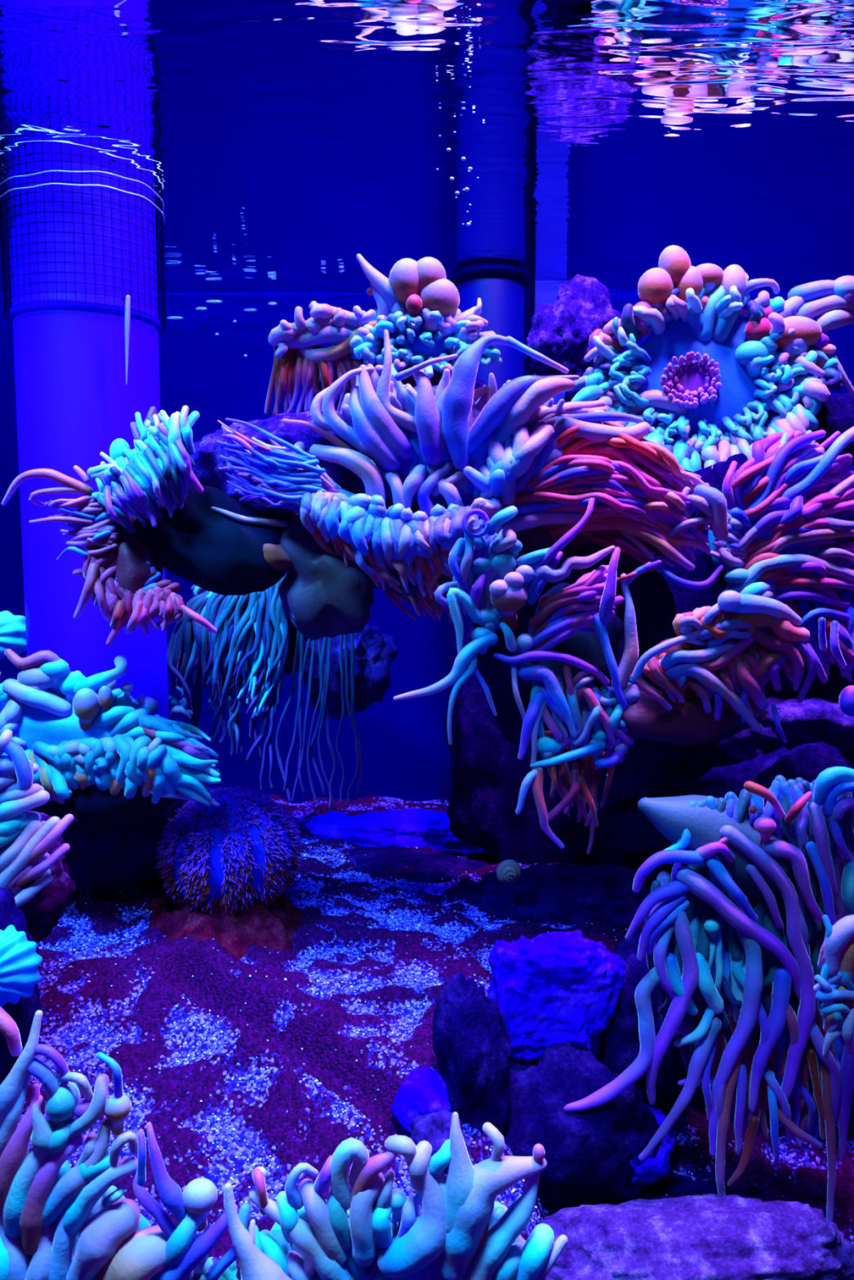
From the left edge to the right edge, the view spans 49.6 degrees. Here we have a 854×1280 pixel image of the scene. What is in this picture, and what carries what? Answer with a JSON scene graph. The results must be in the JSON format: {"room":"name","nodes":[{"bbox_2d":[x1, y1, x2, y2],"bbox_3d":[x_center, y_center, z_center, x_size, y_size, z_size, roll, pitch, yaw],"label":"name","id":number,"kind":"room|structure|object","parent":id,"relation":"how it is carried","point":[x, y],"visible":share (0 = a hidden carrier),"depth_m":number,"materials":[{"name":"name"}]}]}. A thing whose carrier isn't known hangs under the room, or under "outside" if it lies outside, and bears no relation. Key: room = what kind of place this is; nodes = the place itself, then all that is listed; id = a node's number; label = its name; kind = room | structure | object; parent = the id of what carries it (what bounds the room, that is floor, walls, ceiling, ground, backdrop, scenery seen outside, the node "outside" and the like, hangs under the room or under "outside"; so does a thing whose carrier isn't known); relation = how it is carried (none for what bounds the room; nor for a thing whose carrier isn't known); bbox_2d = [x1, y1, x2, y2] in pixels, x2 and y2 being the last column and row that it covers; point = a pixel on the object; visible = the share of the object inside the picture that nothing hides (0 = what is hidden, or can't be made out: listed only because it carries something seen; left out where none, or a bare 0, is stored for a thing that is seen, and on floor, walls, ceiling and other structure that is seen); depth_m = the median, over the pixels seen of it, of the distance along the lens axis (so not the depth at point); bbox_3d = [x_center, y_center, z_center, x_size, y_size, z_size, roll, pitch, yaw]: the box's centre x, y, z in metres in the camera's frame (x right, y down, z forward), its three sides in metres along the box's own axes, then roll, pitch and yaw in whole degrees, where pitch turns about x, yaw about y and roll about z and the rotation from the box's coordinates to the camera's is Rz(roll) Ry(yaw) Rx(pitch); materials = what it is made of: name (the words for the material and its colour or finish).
{"room":"animal exhibit","nodes":[
{"label":"animal exhibit","id":0,"kind":"room"},
{"bbox_2d":[0,293,853,803],"bbox_3d":[0.000,-0.205,1.065,3.200,1.200,0.001,0,6,0],"label":"wall","id":1,"kind":"structure","parent":0,"point":[406,755],"depth_m":1.08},
{"bbox_2d":[166,315,183,319],"bbox_3d":[-0.282,-0.360,1.035,0.019,0.004,0.003,0,6,0],"label":"bubble","id":2,"kind":"object","parent":1,"relation":"attached to","point":[174,317],"visible":1,"depth_m":1.03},
{"bbox_2d":[195,306,207,311],"bbox_3d":[-0.252,-0.370,1.034,0.013,0.004,0.003,0,6,0],"label":"bubble","id":3,"kind":"object","parent":1,"relation":"attached to","point":[201,308],"visible":1,"depth_m":1.03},
{"bbox_2d":[205,299,222,303],"bbox_3d":[-0.238,-0.378,1.033,0.019,0.004,0.003,0,6,0],"label":"bubble","id":4,"kind":"object","parent":1,"relation":"attached to","point":[211,301],"visible":1,"depth_m":1.03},
{"bbox_2d":[244,308,257,311],"bbox_3d":[-0.197,-0.369,1.034,0.015,0.004,0.003,0,6,0],"label":"bubble","id":5,"kind":"object","parent":1,"relation":"attached to","point":[246,309],"visible":1,"depth_m":1.03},
{"bbox_2d":[267,302,276,305],"bbox_3d":[-0.172,-0.376,1.033,0.010,0.004,0.003,0,6,0],"label":"bubble","id":6,"kind":"object","parent":1,"relation":"attached to","point":[269,303],"visible":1,"depth_m":1.03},
{"bbox_2d":[0,0,853,293],"bbox_3d":[0.000,-0.344,0.559,3.200,0.001,0.979,0,6,0],"label":"water surface","id":7,"kind":"object","parent":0,"point":[282,142],"visible":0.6,"depth_m":0.63,"materials":[{"name":"blue liquid"}]},
{"bbox_2d":[18,794,853,1279],"bbox_3d":[0.000,0.295,0.632,1.800,0.192,0.960,0,6,0],"label":"floor","id":8,"kind":"structure","parent":0,"point":[801,1170],"depth_m":0.60,"materials":[{"name":"purple gravel"}]},
{"bbox_2d":[0,887,43,1084],"bbox_3d":[-0.258,0.196,0.502,0.089,0.171,0.093,-3,6,-29],"label":"rock","id":9,"kind":"object","parent":8,"relation":"on","point":[23,1012],"visible":0.38,"depth_m":0.50,"materials":[{"name":"blue stone"}]},
{"bbox_2d":[0,924,42,1006],"bbox_3d":[-0.217,0.169,0.479,0.035,0.041,0.028,0,6,0],"label":"coral","id":10,"kind":"object","parent":9,"relation":"on","point":[20,962],"visible":1,"depth_m":0.47},
{"bbox_2d":[8,809,75,942],"bbox_3d":[-0.270,0.154,0.581,0.100,0.094,0.104,0,6,0],"label":"rock","id":11,"kind":"object","parent":8,"relation":"on","point":[43,912],"visible":0.39,"depth_m":0.56,"materials":[{"name":"stone"}]},
{"bbox_2d":[0,728,74,907],"bbox_3d":[-0.251,0.109,0.550,0.093,0.119,0.039,2,6,23],"label":"anemone","id":12,"kind":"object","parent":11,"relation":"on","point":[24,838],"visible":0.94,"depth_m":0.53},
{"bbox_2d":[0,156,168,889],"bbox_3d":[-0.277,-0.112,0.768,0.126,0.713,0.126,1,6,9],"label":"pipe","id":13,"kind":"object","parent":8,"relation":"on","point":[84,317],"visible":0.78,"depth_m":0.71,"materials":[{"name":"plastic"}]},
{"bbox_2d":[0,610,26,659],"bbox_3d":[-0.368,-0.004,0.803,0.051,0.043,0.040,0,6,0],"label":"coral","id":14,"kind":"object","parent":13,"relation":"attached to","point":[12,627],"visible":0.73,"depth_m":0.79},
{"bbox_2d":[167,573,360,808],"bbox_3d":[-0.155,0.028,0.858,0.189,0.260,0.076,0,6,0],"label":"anemone","id":15,"kind":"object","parent":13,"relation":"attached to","point":[254,628],"visible":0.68,"depth_m":0.84},
{"bbox_2d":[0,1006,293,1279],"bbox_3d":[-0.141,0.253,0.397,0.183,0.216,0.052,0,6,1],"label":"anemone","id":16,"kind":"object","parent":8,"relation":"on","point":[60,1219],"visible":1,"depth_m":0.37},
{"bbox_2d":[134,892,305,960],"bbox_3d":[-0.150,0.219,0.710,0.210,0.076,0.170,0,6,0],"label":"rock","id":17,"kind":"object","parent":8,"relation":"on","point":[272,926],"visible":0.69,"depth_m":0.69,"materials":[{"name":"red stone"}]},
{"bbox_2d":[154,785,305,914],"bbox_3d":[-0.155,0.165,0.730,0.114,0.098,0.116,1,6,15],"label":"sea urchin","id":18,"kind":"object","parent":17,"relation":"on","point":[236,851],"visible":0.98,"depth_m":0.69,"materials":[{"name":"blue"}]},
{"bbox_2d":[302,810,349,831],"bbox_3d":[-0.101,0.205,0.993,0.066,0.037,0.066,0,6,0],"label":"rock","id":19,"kind":"object","parent":8,"relation":"on","point":[331,815],"visible":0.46,"depth_m":0.98,"materials":[{"name":"stone"}]},
{"bbox_2d":[297,623,398,719],"bbox_3d":[-0.085,0.025,0.904,0.086,0.112,0.081,5,7,40],"label":"rock","id":20,"kind":"object","parent":8,"relation":"on","point":[375,651],"visible":0.5,"depth_m":0.89,"materials":[{"name":"stone"}]},
{"bbox_2d":[191,571,307,674],"bbox_3d":[-0.159,-0.020,0.901,0.138,0.106,0.066,0,6,0],"label":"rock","id":21,"kind":"object","parent":20,"relation":"on","point":[288,667],"visible":0.05,"depth_m":0.88,"materials":[{"name":"grey stone"}]},
{"bbox_2d":[310,808,461,848],"bbox_3d":[-0.029,0.203,0.977,0.185,0.045,0.078,0,6,0],"label":"rock","id":22,"kind":"object","parent":8,"relation":"on","point":[410,827],"visible":0.68,"depth_m":0.95,"materials":[{"name":"stone"}]},
{"bbox_2d":[17,827,783,1258],"bbox_3d":[-0.100,0.287,0.702,0.642,0.190,0.621,0,6,0],"label":"grains","id":23,"kind":"object","parent":8,"relation":"on","point":[260,1159],"visible":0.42,"depth_m":0.64,"materials":[{"name":"white gravel"}]},
{"bbox_2d":[238,1113,565,1279],"bbox_3d":[-0.009,0.291,0.417,0.140,0.185,0.055,0,6,4],"label":"anemone","id":24,"kind":"object","parent":8,"relation":"on","point":[375,1230],"visible":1,"depth_m":0.39},
{"bbox_2d":[342,846,489,884],"bbox_3d":[-0.005,0.222,0.882,0.165,0.031,0.116,0,6,0],"label":"rock","id":25,"kind":"object","parent":8,"relation":"on","point":[432,867],"visible":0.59,"depth_m":0.87,"materials":[{"name":"stone"}]},
{"bbox_2d":[390,1066,450,1137],"bbox_3d":[0.001,0.279,0.550,0.042,0.049,0.037,2,6,21],"label":"rock","id":26,"kind":"object","parent":8,"relation":"on","point":[423,1091],"visible":0.65,"depth_m":0.54,"materials":[{"name":"blue stone"}]},
{"bbox_2d":[409,1110,471,1172],"bbox_3d":[0.007,0.284,0.518,0.034,0.041,0.031,-3,6,-27],"label":"rock","id":27,"kind":"object","parent":8,"relation":"on","point":[433,1127],"visible":0.44,"depth_m":0.51,"materials":[{"name":"stone"}]},
{"bbox_2d":[432,972,511,1134],"bbox_3d":[0.027,0.256,0.560,0.048,0.111,0.073,0,6,0],"label":"rock","id":28,"kind":"object","parent":8,"relation":"on","point":[472,1047],"visible":0.81,"depth_m":0.54,"materials":[{"name":"stone"}]},
{"bbox_2d":[451,266,529,657],"bbox_3d":[0.068,-0.137,1.012,0.084,0.715,0.084,0,6,0],"label":"pipe","id":29,"kind":"object","parent":8,"relation":"on","point":[500,290],"visible":0.2,"depth_m":0.96,"materials":[{"name":"plastic"}]},
{"bbox_2d":[529,280,566,404],"bbox_3d":[0.134,-0.133,1.044,0.034,0.660,0.045,0,6,0],"label":"divider panel","id":30,"kind":"object","parent":8,"relation":"on","point":[542,291],"visible":0.02,"depth_m":1.00,"materials":[{"name":"blue"}]},
{"bbox_2d":[471,543,677,770],"bbox_3d":[0.111,-0.007,0.703,0.157,0.212,0.112,0,6,0],"label":"rock","id":31,"kind":"object","parent":8,"relation":"on","point":[652,600],"visible":0.2,"depth_m":0.67,"materials":[{"name":"stone"}]},
{"bbox_2d":[373,515,494,588],"bbox_3d":[-0.001,-0.072,0.717,0.187,0.073,0.112,0,6,0],"label":"rock","id":32,"kind":"object","parent":31,"relation":"on","point":[480,517],"visible":0.02,"depth_m":0.68,"materials":[{"name":"stone"}]},
{"bbox_2d":[182,409,360,529],"bbox_3d":[-0.114,-0.121,0.673,0.158,0.091,0.094,0,6,-3],"label":"rock","id":33,"kind":"object","parent":32,"relation":"on","point":[208,470],"visible":0.4,"depth_m":0.63,"materials":[{"name":"stone"}]},
{"bbox_2d":[1,404,293,638],"bbox_3d":[-0.185,-0.080,0.633,0.196,0.155,0.070,0,6,0],"label":"anemone","id":34,"kind":"object","parent":33,"relation":"attached to","point":[129,546],"visible":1,"depth_m":0.62},
{"bbox_2d":[283,378,487,413],"bbox_3d":[-0.029,-0.178,0.778,0.184,0.128,0.100,0,6,0],"label":"rock","id":35,"kind":"object","parent":32,"relation":"on","point":[480,384],"visible":0.02,"depth_m":0.76,"materials":[{"name":"purple stone"}]},
{"bbox_2d":[261,253,503,415],"bbox_3d":[-0.035,-0.222,0.706,0.180,0.133,0.085,0,6,-2],"label":"anemone","id":36,"kind":"object","parent":35,"relation":"on","point":[417,305],"visible":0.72,"depth_m":0.68},
{"bbox_2d":[211,328,580,639],"bbox_3d":[-0.033,-0.105,0.640,0.274,0.212,0.072,0,6,0],"label":"anemone","id":37,"kind":"object","parent":32,"relation":"on","point":[419,480],"visible":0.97,"depth_m":0.62},
{"bbox_2d":[393,496,660,851],"bbox_3d":[0.065,0.025,0.616,0.172,0.235,0.067,0,6,0],"label":"anemone","id":38,"kind":"object","parent":31,"relation":"attached to","point":[565,674],"visible":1,"depth_m":0.59},
{"bbox_2d":[470,400,728,587],"bbox_3d":[0.118,-0.103,0.658,0.186,0.130,0.079,0,6,-3],"label":"anemone","id":39,"kind":"object","parent":31,"relation":"on","point":[646,505],"visible":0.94,"depth_m":0.64},
{"bbox_2d":[502,1040,661,1215],"bbox_3d":[0.072,0.306,0.575,0.143,0.124,0.086,0,6,0],"label":"rock","id":40,"kind":"object","parent":8,"relation":"on","point":[588,1153],"visible":0.62,"depth_m":0.55,"materials":[{"name":"stone"}]},
{"bbox_2d":[486,929,626,1062],"bbox_3d":[0.081,0.225,0.586,0.086,0.091,0.052,0,6,0],"label":"rock","id":41,"kind":"object","parent":40,"relation":"on","point":[557,987],"visible":0.9,"depth_m":0.56,"materials":[{"name":"blue stone"}]},
{"bbox_2d":[444,626,722,871],"bbox_3d":[0.244,0.086,0.910,0.455,0.503,0.158,0,6,0],"label":"rock","id":42,"kind":"object","parent":8,"relation":"on","point":[488,774],"visible":0.16,"depth_m":0.86,"materials":[{"name":"stone"}]},
{"bbox_2d":[562,390,853,465],"bbox_3d":[0.268,-0.152,0.848,0.352,0.206,0.129,0,6,0],"label":"rock","id":43,"kind":"object","parent":42,"relation":"on","point":[836,424],"visible":0.02,"depth_m":0.82,"materials":[{"name":"purple stone"}]},
{"bbox_2d":[524,274,623,380],"bbox_3d":[0.131,-0.266,0.809,0.094,0.095,0.069,0,6,0],"label":"rock","id":44,"kind":"object","parent":43,"relation":"on","point":[562,331],"visible":0.64,"depth_m":0.78,"materials":[{"name":"purple stone"}]},
{"bbox_2d":[597,928,691,1106],"bbox_3d":[0.142,0.248,0.596,0.075,0.114,0.066,0,6,0],"label":"rock","id":45,"kind":"object","parent":8,"relation":"on","point":[620,1042],"visible":0.28,"depth_m":0.57,"materials":[{"name":"stone"}]},
{"bbox_2d":[628,1104,675,1186],"bbox_3d":[0.117,0.310,0.581,0.079,0.049,0.064,0,6,0],"label":"rock","id":46,"kind":"object","parent":8,"relation":"on","point":[649,1171],"visible":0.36,"depth_m":0.55,"materials":[{"name":"blue stone"}]},
{"bbox_2d":[539,1193,853,1279],"bbox_3d":[0.139,0.357,0.513,0.217,0.088,0.072,0,6,0],"label":"rock","id":47,"kind":"object","parent":8,"relation":"on","point":[706,1237],"visible":0.91,"depth_m":0.50,"materials":[{"name":"stone"}]},
{"bbox_2d":[813,914,853,1056],"bbox_3d":[0.230,0.184,0.496,0.049,0.083,0.023,-1,6,-9],"label":"anemone","id":48,"kind":"object","parent":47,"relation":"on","point":[834,986],"visible":1,"depth_m":0.49},
{"bbox_2d":[564,766,853,1222],"bbox_3d":[0.167,0.211,0.554,0.187,0.286,0.055,0,6,0],"label":"anemone","id":49,"kind":"object","parent":8,"relation":"on","point":[738,924],"visible":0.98,"depth_m":0.53},
{"bbox_2d":[661,1168,771,1202],"bbox_3d":[0.171,0.352,0.572,0.124,0.048,0.047,0,6,0],"label":"rock","id":50,"kind":"object","parent":8,"relation":"on","point":[678,1186],"visible":0.23,"depth_m":0.56,"materials":[{"name":"stone"}]},
{"bbox_2d":[675,1086,785,1137],"bbox_3d":[0.195,0.356,0.627,0.177,0.107,0.066,0,6,4],"label":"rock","id":51,"kind":"object","parent":8,"relation":"on","point":[696,1103],"visible":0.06,"depth_m":0.62,"materials":[{"name":"stone"}]},
{"bbox_2d":[653,453,853,766],"bbox_3d":[0.284,-0.020,0.761,0.304,0.292,0.128,0,6,0],"label":"rock","id":52,"kind":"object","parent":8,"relation":"on","point":[686,598],"visible":0.1,"depth_m":0.72,"materials":[{"name":"grey stone"}]},
{"bbox_2d":[564,244,853,471],"bbox_3d":[0.237,-0.219,0.779,0.250,0.202,0.116,0,6,0],"label":"anemone","id":53,"kind":"object","parent":52,"relation":"on","point":[711,377],"visible":0.86,"depth_m":0.75},
{"bbox_2d":[715,691,853,768],"bbox_3d":[0.305,0.070,0.729,0.154,0.067,0.089,0,6,0],"label":"rock","id":54,"kind":"object","parent":52,"relation":"on","point":[820,717],"visible":0.48,"depth_m":0.70,"materials":[{"name":"stone"}]},
{"bbox_2d":[708,425,853,680],"bbox_3d":[0.280,-0.065,0.705,0.137,0.191,0.067,1,6,6],"label":"anemone","id":55,"kind":"object","parent":54,"relation":"on","point":[788,506],"visible":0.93,"depth_m":0.68},
{"bbox_2d":[680,741,853,1016],"bbox_3d":[0.242,0.162,0.619,0.156,0.195,0.093,0,6,0],"label":"rock","id":56,"kind":"object","parent":8,"relation":"on","point":[806,762],"visible":0.2,"depth_m":0.60,"materials":[{"name":"stone"}]},
{"bbox_2d":[617,590,853,744],"bbox_3d":[0.198,0.018,0.590,0.152,0.101,0.050,0,6,0],"label":"anemone","id":57,"kind":"object","parent":56,"relation":"on","point":[700,685],"visible":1,"depth_m":0.57},
{"bbox_3d":[-0.277,0.145,0.757,0.208,0.115,0.110,0,6,0],"label":"rock","id":58,"kind":"object","parent":8,"relation":"on","visible":0},
{"bbox_2d":[0,648,222,829],"bbox_3d":[-0.239,0.073,0.678,0.182,0.137,0.074,0,6,3],"label":"anemone","id":59,"kind":"object","parent":58,"relation":"on","point":[103,757],"visible":0.95,"depth_m":0.66},
{"bbox_3d":[0.122,0.228,0.785,0.184,0.078,0.094,0,6,0],"label":"rock","id":60,"kind":"object","parent":8,"relation":"on","visible":0},
{"bbox_2d":[496,859,521,883],"bbox_3d":[0.065,0.186,0.741,0.021,0.019,0.013,2,6,16],"label":"snail","id":61,"kind":"object","parent":60,"relation":"on","point":[509,871],"visible":1,"depth_m":0.74}
]}

